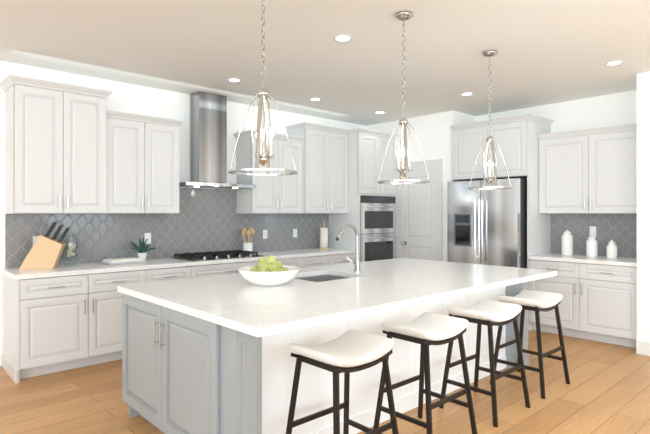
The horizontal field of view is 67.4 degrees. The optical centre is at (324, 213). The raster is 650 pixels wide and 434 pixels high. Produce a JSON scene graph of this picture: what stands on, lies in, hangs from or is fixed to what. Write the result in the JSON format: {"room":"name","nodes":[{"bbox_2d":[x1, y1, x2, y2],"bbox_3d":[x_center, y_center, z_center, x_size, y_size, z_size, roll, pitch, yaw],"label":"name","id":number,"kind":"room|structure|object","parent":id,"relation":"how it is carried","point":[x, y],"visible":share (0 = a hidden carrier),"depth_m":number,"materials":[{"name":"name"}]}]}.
{"room":"kitchen","nodes":[
{"label":"kitchen","id":0,"kind":"room"},
{"bbox_2d":[0,61,366,365],"bbox_3d":[-2.818,0.000,4.674,9.360,2.800,0.100,0,0,-42],"label":"wall","id":1,"kind":"structure","parent":0,"point":[134,99],"depth_m":5.43,"materials":[{"name":"white paint"}]},
{"bbox_2d":[0,74,112,213],"bbox_3d":[-2.517,-0.593,4.588,0.858,1.185,0.431,0,0,-42],"label":"upper cabinet","id":2,"kind":"object","parent":1,"relation":"attached to","point":[55,147],"visible":1,"depth_m":4.42,"materials":[{"name":"white wood"}]},
{"bbox_2d":[106,110,184,213],"bbox_3d":[-1.946,-0.502,5.138,0.813,1.005,0.391,0,0,-42],"label":"upper cabinet","id":3,"kind":"object","parent":1,"relation":"attached to","point":[142,164],"visible":0.96,"depth_m":4.98,"materials":[{"name":"white wood"}]},
{"bbox_2d":[5,188,328,267],"bbox_3d":[-1.447,0.102,5.855,4.058,0.804,0.008,0,0,-42],"label":"backsplash","id":4,"kind":"structure","parent":1,"relation":"attached to","point":[207,220],"depth_m":5.60,"materials":[{"name":"tile"}]},
{"bbox_2d":[144,233,150,243],"bbox_3d":[-1.956,0.275,5.377,0.072,0.120,0.006,0,0,-42],"label":"electrical outlet plate","id":5,"kind":"object","parent":4,"relation":"attached to","point":[147,236],"depth_m":5.37,"materials":[{"name":"white plastic"}]},
{"bbox_2d":[263,230,266,238],"bbox_3d":[-0.791,0.275,6.444,0.072,0.120,0.006,0,0,-42],"label":"electrical outlet plate","id":6,"kind":"object","parent":4,"relation":"attached to","point":[264,231],"depth_m":6.44,"materials":[{"name":"white plastic"}]},
{"bbox_2d":[293,229,296,237],"bbox_3d":[-0.416,0.275,6.788,0.072,0.120,0.006,0,0,-42],"label":"electrical outlet plate","id":7,"kind":"object","parent":4,"relation":"attached to","point":[294,230],"depth_m":6.78,"materials":[{"name":"white plastic"}]},
{"bbox_2d":[179,91,255,188],"bbox_3d":[-1.283,-0.848,5.663,0.900,1.096,0.508,0,0,-42],"label":"hood chimney","id":8,"kind":"object","parent":1,"relation":"attached to","point":[208,140],"visible":1,"depth_m":5.67,"materials":[{"name":"silver metal"}]},
{"bbox_2d":[233,130,303,213],"bbox_3d":[-0.716,-0.502,6.265,0.836,1.005,0.391,0,0,-42],"label":"upper cabinet","id":9,"kind":"object","parent":1,"relation":"attached to","point":[275,195],"visible":0.94,"depth_m":6.12,"materials":[{"name":"white wood"}]},
{"bbox_2d":[283,122,349,213],"bbox_3d":[-0.106,-0.593,6.776,0.838,1.185,0.461,0,0,-42],"label":"upper cabinet","id":10,"kind":"object","parent":1,"relation":"attached to","point":[324,169],"visible":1,"depth_m":6.60,"materials":[{"name":"white wood"}]},
{"bbox_2d":[0,329,649,433],"bbox_3d":[0.439,1.430,1.623,10.040,0.060,9.000,0,0,-42],"label":"floor","id":11,"kind":"structure","parent":0,"point":[606,390],"depth_m":3.63,"materials":[{"name":"brown wood"}]},
{"bbox_2d":[1,269,152,383],"bbox_3d":[-2.327,0.973,4.628,1.138,0.854,0.627,0,0,-42],"label":"base cabinet","id":12,"kind":"object","parent":11,"relation":"on","point":[55,324],"depth_m":4.28,"materials":[{"name":"white wood"}]},
{"bbox_2d":[1,248,355,279],"bbox_3d":[-1.246,0.525,5.610,4.093,0.040,0.640,0,0,-42],"label":"countertop","id":13,"kind":"structure","parent":12,"relation":"on","point":[73,269],"depth_m":4.82,"materials":[{"name":"white stone"}]},
{"bbox_2d":[19,222,69,269],"bbox_3d":[-2.571,0.290,4.476,0.393,0.427,0.143,0,0,-17],"label":"knife block","id":14,"kind":"object","parent":13,"relation":"on","point":[46,251],"visible":1,"depth_m":4.42,"materials":[{"name":"brown wood"}]},
{"bbox_2d":[62,228,77,265],"bbox_3d":[-2.456,0.319,4.694,0.132,0.370,0.132,0,0,-42],"label":"glass jar","id":15,"kind":"object","parent":13,"relation":"on","point":[71,246],"visible":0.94,"depth_m":4.68,"materials":[{"name":"beige"}]},
{"bbox_2d":[101,257,143,264],"bbox_3d":[-2.050,0.481,4.931,0.220,0.046,0.340,0,0,43],"label":"books","id":16,"kind":"object","parent":13,"relation":"on","point":[121,261],"visible":1,"depth_m":4.85,"materials":[{"name":"grey paper"}]},
{"bbox_2d":[130,238,156,260],"bbox_3d":[-1.932,0.384,5.173,0.278,0.240,0.209,0,0,-42],"label":"potted plant","id":17,"kind":"object","parent":13,"relation":"on","point":[142,249],"visible":0.94,"depth_m":5.12,"materials":[{"name":"green plant"}]},
{"bbox_2d":[170,250,263,261],"bbox_3d":[-1.230,0.479,5.605,0.910,0.050,0.530,0,0,-42],"label":"gas cooktop","id":18,"kind":"object","parent":13,"relation":"in","point":[213,255],"visible":1,"depth_m":5.48,"materials":[{"name":"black metal"}]},
{"bbox_2d":[243,242,252,250],"bbox_3d":[-0.966,0.434,6.087,0.124,0.140,0.122,0,0,-42],"label":"utensil crock","id":19,"kind":"object","parent":13,"relation":"on","point":[247,246],"visible":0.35,"depth_m":6.03,"materials":[{"name":"white ceramic"}]},
{"bbox_2d":[241,227,254,242],"bbox_3d":[-0.969,0.333,6.087,0.169,0.316,0.169,0,0,-42],"label":"utensils","id":20,"kind":"object","parent":19,"relation":"in","point":[249,231],"visible":0.75,"depth_m":6.06,"materials":[{"name":"brown wood"}]},
{"bbox_2d":[319,222,328,248],"bbox_3d":[-0.016,0.309,6.944,0.151,0.390,0.150,0,0,-42],"label":"paper towel holder","id":21,"kind":"object","parent":13,"relation":"on","point":[320,237],"visible":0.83,"depth_m":6.89,"materials":[{"name":"brown wood"}]},
{"bbox_2d":[321,228,327,247],"bbox_3d":[-0.015,0.343,6.944,0.116,0.278,0.116,0,0,-42],"label":"paper towel roll","id":22,"kind":"object","parent":21,"relation":"on","point":[324,237],"visible":0.9,"depth_m":6.89,"materials":[{"name":"white paper"}]},
{"bbox_2d":[153,266,192,281],"bbox_3d":[-1.797,0.973,5.114,0.540,0.854,0.627,0,0,-42],"label":"base cabinet","id":23,"kind":"object","parent":11,"relation":"on","point":[175,273],"depth_m":4.93,"materials":[{"name":"white wood"}]},
{"bbox_2d":[193,261,257,277],"bbox_3d":[-1.244,0.973,5.621,1.080,0.854,0.627,0,0,-42],"label":"base cabinet","id":24,"kind":"object","parent":11,"relation":"on","point":[199,271],"depth_m":5.29,"materials":[{"name":"white wood"}]},
{"bbox_2d":[277,255,336,267],"bbox_3d":[-0.485,0.973,6.317,1.100,0.854,0.627,0,0,-42],"label":"base cabinet","id":25,"kind":"object","parent":11,"relation":"on","point":[301,262],"depth_m":6.18,"materials":[{"name":"white wood"}]},
{"bbox_2d":[122,282,528,433],"bbox_3d":[0.210,0.973,3.900,3.158,0.854,1.443,0,0,-42],"label":"base cabinet","id":26,"kind":"object","parent":11,"relation":"on","point":[183,373],"visible":0.67,"depth_m":2.88,"materials":[{"name":"grey wood"}]},
{"bbox_2d":[117,258,556,336],"bbox_3d":[0.295,0.525,3.845,3.170,0.040,1.710,0,0,-42],"label":"countertop","id":27,"kind":"structure","parent":26,"relation":"on","point":[238,302],"depth_m":3.15,"materials":[{"name":"white stone"}]},
{"bbox_2d":[238,255,299,285],"bbox_3d":[-0.400,0.401,3.486,0.442,0.205,0.442,0,0,-42],"label":"fruit bowl","id":28,"kind":"object","parent":27,"relation":"on","point":[271,270],"visible":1,"depth_m":3.37,"materials":[{"name":"white ceramic"}]},
{"bbox_2d":[294,274,349,281],"bbox_3d":[-0.018,0.635,3.971,0.604,0.176,0.544,0,0,-42],"label":"undermount sink","id":29,"kind":"object","parent":27,"relation":"in","point":[321,278],"depth_m":4.29,"materials":[{"name":"silver metal"}]},
{"bbox_2d":[336,224,360,271],"bbox_3d":[0.177,0.297,4.191,0.286,0.414,0.121,0,0,-42],"label":"faucet","id":30,"kind":"object","parent":27,"relation":"on","point":[356,263],"visible":1,"depth_m":4.22,"materials":[{"name":"silver metal"}]},
{"bbox_2d":[286,349,398,433],"bbox_3d":[0.089,1.059,2.537,0.486,0.686,0.448,0,0,-42],"label":"frame","id":31,"kind":"object","parent":11,"relation":"on","point":[336,408],"visible":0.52,"depth_m":2.52,"materials":[{"name":"brown metal"}]},
{"bbox_2d":[288,329,394,366],"bbox_3d":[0.089,0.708,2.537,0.466,0.090,0.354,0,0,-42],"label":"seat","id":32,"kind":"object","parent":31,"relation":"on","point":[351,348],"visible":1,"depth_m":2.49,"materials":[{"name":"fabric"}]},
{"bbox_2d":[337,253,355,263],"bbox_3d":[0.045,0.973,6.802,0.578,0.854,0.627,0,0,-42],"label":"base cabinet","id":33,"kind":"object","parent":11,"relation":"on","point":[341,258],"depth_m":6.59,"materials":[{"name":"white wood"}]},
{"bbox_2d":[329,128,398,259],"bbox_3d":[0.569,0.107,7.259,0.867,2.585,0.661,0,0,-42],"label":"tall cabinet","id":34,"kind":"object","parent":11,"relation":"on","point":[366,149],"visible":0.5,"depth_m":6.94,"materials":[{"name":"white wood"}]},
{"bbox_2d":[360,196,396,261],"bbox_3d":[0.607,0.260,7.240,0.757,1.020,0.640,0,0,-42],"label":"double wall oven","id":35,"kind":"object","parent":34,"relation":"in","point":[378,236],"visible":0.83,"depth_m":7.01,"materials":[{"name":"silver metal"}]},
{"bbox_2d":[373,328,476,433],"bbox_3d":[0.620,1.059,3.023,0.486,0.686,0.448,0,0,-42],"label":"frame","id":36,"kind":"object","parent":11,"relation":"on","point":[425,366],"visible":0.65,"depth_m":3.00,"materials":[{"name":"black wood"}]},
{"bbox_2d":[381,312,468,340],"bbox_3d":[0.620,0.708,3.023,0.466,0.090,0.354,0,0,-42],"label":"seat","id":37,"kind":"object","parent":36,"relation":"on","point":[431,326],"visible":1,"depth_m":2.98,"materials":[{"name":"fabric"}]},
{"bbox_2d":[439,313,530,426],"bbox_3d":[1.151,1.059,3.510,0.486,0.686,0.448,0,0,-42],"label":"frame","id":38,"kind":"object","parent":11,"relation":"on","point":[492,371],"visible":0.71,"depth_m":3.49,"materials":[{"name":"black wood"}]},
{"bbox_2d":[447,299,521,321],"bbox_3d":[1.151,0.708,3.510,0.466,0.090,0.354,0,0,-42],"label":"seat","id":39,"kind":"object","parent":38,"relation":"on","point":[491,311],"visible":0.94,"depth_m":3.46,"materials":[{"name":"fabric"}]},
{"bbox_2d":[447,178,526,267],"bbox_3d":[2.201,0.490,6.324,0.825,1.820,0.960,0,0,-42],"label":"refrigerator","id":40,"kind":"object","parent":11,"relation":"on","point":[486,227],"visible":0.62,"depth_m":6.01,"materials":[{"name":"grey metal"}]},
{"bbox_2d":[450,113,553,330],"bbox_3d":[2.300,0.107,6.383,0.661,2.585,1.110,0,0,-42],"label":"tall cabinet","id":41,"kind":"object","parent":11,"relation":"on","point":[516,139],"visible":0.54,"depth_m":6.03,"materials":[{"name":"white wood"}]},
{"bbox_2d":[490,301,569,398],"bbox_3d":[1.682,1.059,3.996,0.486,0.686,0.448,0,0,-42],"label":"frame","id":42,"kind":"object","parent":11,"relation":"on","point":[539,353],"visible":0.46,"depth_m":3.97,"materials":[{"name":"brown metal"}]},
{"bbox_2d":[497,290,562,307],"bbox_3d":[1.682,0.708,3.996,0.466,0.090,0.354,0,0,-42],"label":"seat","id":43,"kind":"object","parent":42,"relation":"on","point":[533,298],"visible":0.94,"depth_m":3.94,"materials":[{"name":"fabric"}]},
{"bbox_2d":[529,259,636,347],"bbox_3d":[3.031,0.973,5.585,0.660,0.854,1.136,0,0,-42],"label":"base cabinet","id":44,"kind":"object","parent":11,"relation":"on","point":[598,302],"visible":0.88,"depth_m":5.30,"materials":[{"name":"white wood"}]},
{"bbox_2d":[528,253,636,266],"bbox_3d":[3.038,0.525,5.593,0.640,0.040,1.138,0,0,-42],"label":"countertop","id":45,"kind":"structure","parent":44,"relation":"on","point":[618,261],"depth_m":5.46,"materials":[{"name":"white stone"}]},
{"bbox_2d":[562,230,572,255],"bbox_3d":[2.925,0.350,5.881,0.124,0.308,0.124,0,0,-42],"label":"canister","id":46,"kind":"object","parent":45,"relation":"on","point":[567,243],"visible":1,"depth_m":5.83,"materials":[{"name":"white ceramic"}]},
{"bbox_2d":[586,235,597,256],"bbox_3d":[3.091,0.375,5.641,0.116,0.258,0.116,0,0,-42],"label":"canister","id":47,"kind":"object","parent":45,"relation":"on","point":[591,246],"visible":1,"depth_m":5.60,"materials":[{"name":"white ceramic"}]},
{"bbox_2d":[606,240,616,258],"bbox_3d":[3.211,0.400,5.451,0.104,0.208,0.104,0,0,-42],"label":"canister","id":48,"kind":"object","parent":45,"relation":"on","point":[611,250],"visible":1,"depth_m":5.42,"materials":[{"name":"white ceramic"}]},
{"bbox_2d":[0,0,649,125],"bbox_3d":[0.439,-1.430,1.623,10.040,0.060,9.000,0,0,-42],"label":"ceiling","id":49,"kind":"structure","parent":0,"point":[553,51],"depth_m":4.16,"materials":[{"name":"white paint"}]},
{"bbox_2d":[227,78,241,82],"bbox_3d":[-0.952,-1.397,5.109,0.154,0.005,0.154,0,0,39],"label":"recessed light","id":50,"kind":"object","parent":49,"relation":"in","point":[235,80],"depth_m":5.11,"materials":[{"name":"white"}]},
{"bbox_2d":[228,0,297,175],"bbox_3d":[-0.332,-0.807,2.612,0.370,1.182,0.370,0,0,-42],"label":"pendant light","id":51,"kind":"object","parent":49,"relation":"hanging from","point":[261,158],"visible":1,"depth_m":2.60,"materials":[{"name":"silver metal"}]},
{"bbox_2d":[309,98,321,100],"bbox_3d":[-0.115,-1.397,5.957,0.154,0.005,0.154,0,0,39],"label":"recessed light","id":52,"kind":"object","parent":49,"relation":"in","point":[312,99],"depth_m":5.97,"materials":[{"name":"white"}]},
{"bbox_2d":[333,35,351,41],"bbox_3d":[0.141,-1.397,3.887,0.154,0.005,0.154,0,0,21],"label":"recessed light","id":53,"kind":"object","parent":49,"relation":"in","point":[342,38],"depth_m":3.89,"materials":[{"name":"white"}]},
{"bbox_2d":[377,11,430,183],"bbox_3d":[0.553,-0.807,3.423,0.370,1.182,0.370,0,0,-42],"label":"pendant light","id":54,"kind":"object","parent":49,"relation":"hanging from","point":[404,169],"visible":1,"depth_m":3.41,"materials":[{"name":"silver metal"}]},
{"bbox_2d":[460,92,473,95],"bbox_3d":[1.665,-1.397,5.703,0.154,0.005,0.154,0,0,3],"label":"recessed light","id":55,"kind":"object","parent":49,"relation":"in","point":[468,93],"depth_m":5.71,"materials":[{"name":"white"}]},
{"bbox_2d":[468,50,512,189],"bbox_3d":[1.430,-0.807,4.227,0.370,1.182,0.370,0,0,-42],"label":"pendant light","id":56,"kind":"object","parent":49,"relation":"hanging from","point":[489,138],"visible":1,"depth_m":4.22,"materials":[{"name":"silver metal"}]},
{"bbox_2d":[605,60,623,65],"bbox_3d":[2.689,-1.397,4.526,0.154,0.005,0.154,0,0,39],"label":"recessed light","id":57,"kind":"object","parent":49,"relation":"in","point":[612,63],"depth_m":4.53,"materials":[{"name":"white"}]},
{"bbox_2d":[367,111,474,261],"bbox_3d":[1.420,0.000,7.479,0.680,2.800,1.690,0,0,-42],"label":"wall","id":58,"kind":"structure","parent":0,"point":[433,132],"depth_m":6.86,"materials":[{"name":"white paint"}]},
{"bbox_2d":[397,159,443,260],"bbox_3d":[1.337,0.323,6.996,0.092,2.155,0.800,0,0,-42],"label":"pantry door","id":59,"kind":"structure","parent":58,"relation":"in","point":[419,221],"depth_m":6.99,"materials":[{"name":"white wood"}]},
{"bbox_2d":[475,90,636,257],"bbox_3d":[4.674,0.000,4.358,0.100,2.800,7.310,0,0,-42],"label":"wall","id":60,"kind":"structure","parent":0,"point":[605,110],"depth_m":5.91,"materials":[{"name":"white paint"}]},
{"bbox_2d":[538,123,636,213],"bbox_3d":[3.130,-0.482,5.676,0.391,0.965,1.136,0,0,-42],"label":"upper cabinet","id":61,"kind":"object","parent":60,"relation":"attached to","point":[589,171],"visible":0.81,"depth_m":5.56,"materials":[{"name":"white wood"}]},
{"bbox_2d":[551,214,636,257],"bbox_3d":[3.271,0.253,5.805,0.008,0.503,1.136,0,0,-42],"label":"backsplash","id":62,"kind":"structure","parent":60,"relation":"attached to","point":[620,230],"depth_m":5.80,"materials":[{"name":"tile"}]},
{"bbox_2d":[590,226,595,235],"bbox_3d":[3.218,0.215,5.851,0.006,0.120,0.072,0,0,-42],"label":"electrical outlet plate","id":63,"kind":"object","parent":62,"relation":"attached to","point":[593,230],"visible":0.98,"depth_m":5.84,"materials":[{"name":"white plastic"}]},
{"bbox_2d":[637,72,649,341],"bbox_3d":[3.442,0.001,5.079,0.739,2.799,0.138,0,0,-42],"label":"wall","id":64,"kind":"structure","parent":0,"point":[643,206],"depth_m":4.84,"materials":[{"name":"white paint"}]},
{"bbox_2d":[636,340,649,355],"bbox_3d":[3.442,1.335,5.070,0.750,0.130,0.151,0,0,-42],"label":"baseboard return","id":65,"kind":"object","parent":64,"relation":"attached to","point":[642,347],"visible":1,"depth_m":4.83,"materials":[{"name":"white wood"}]}
]}

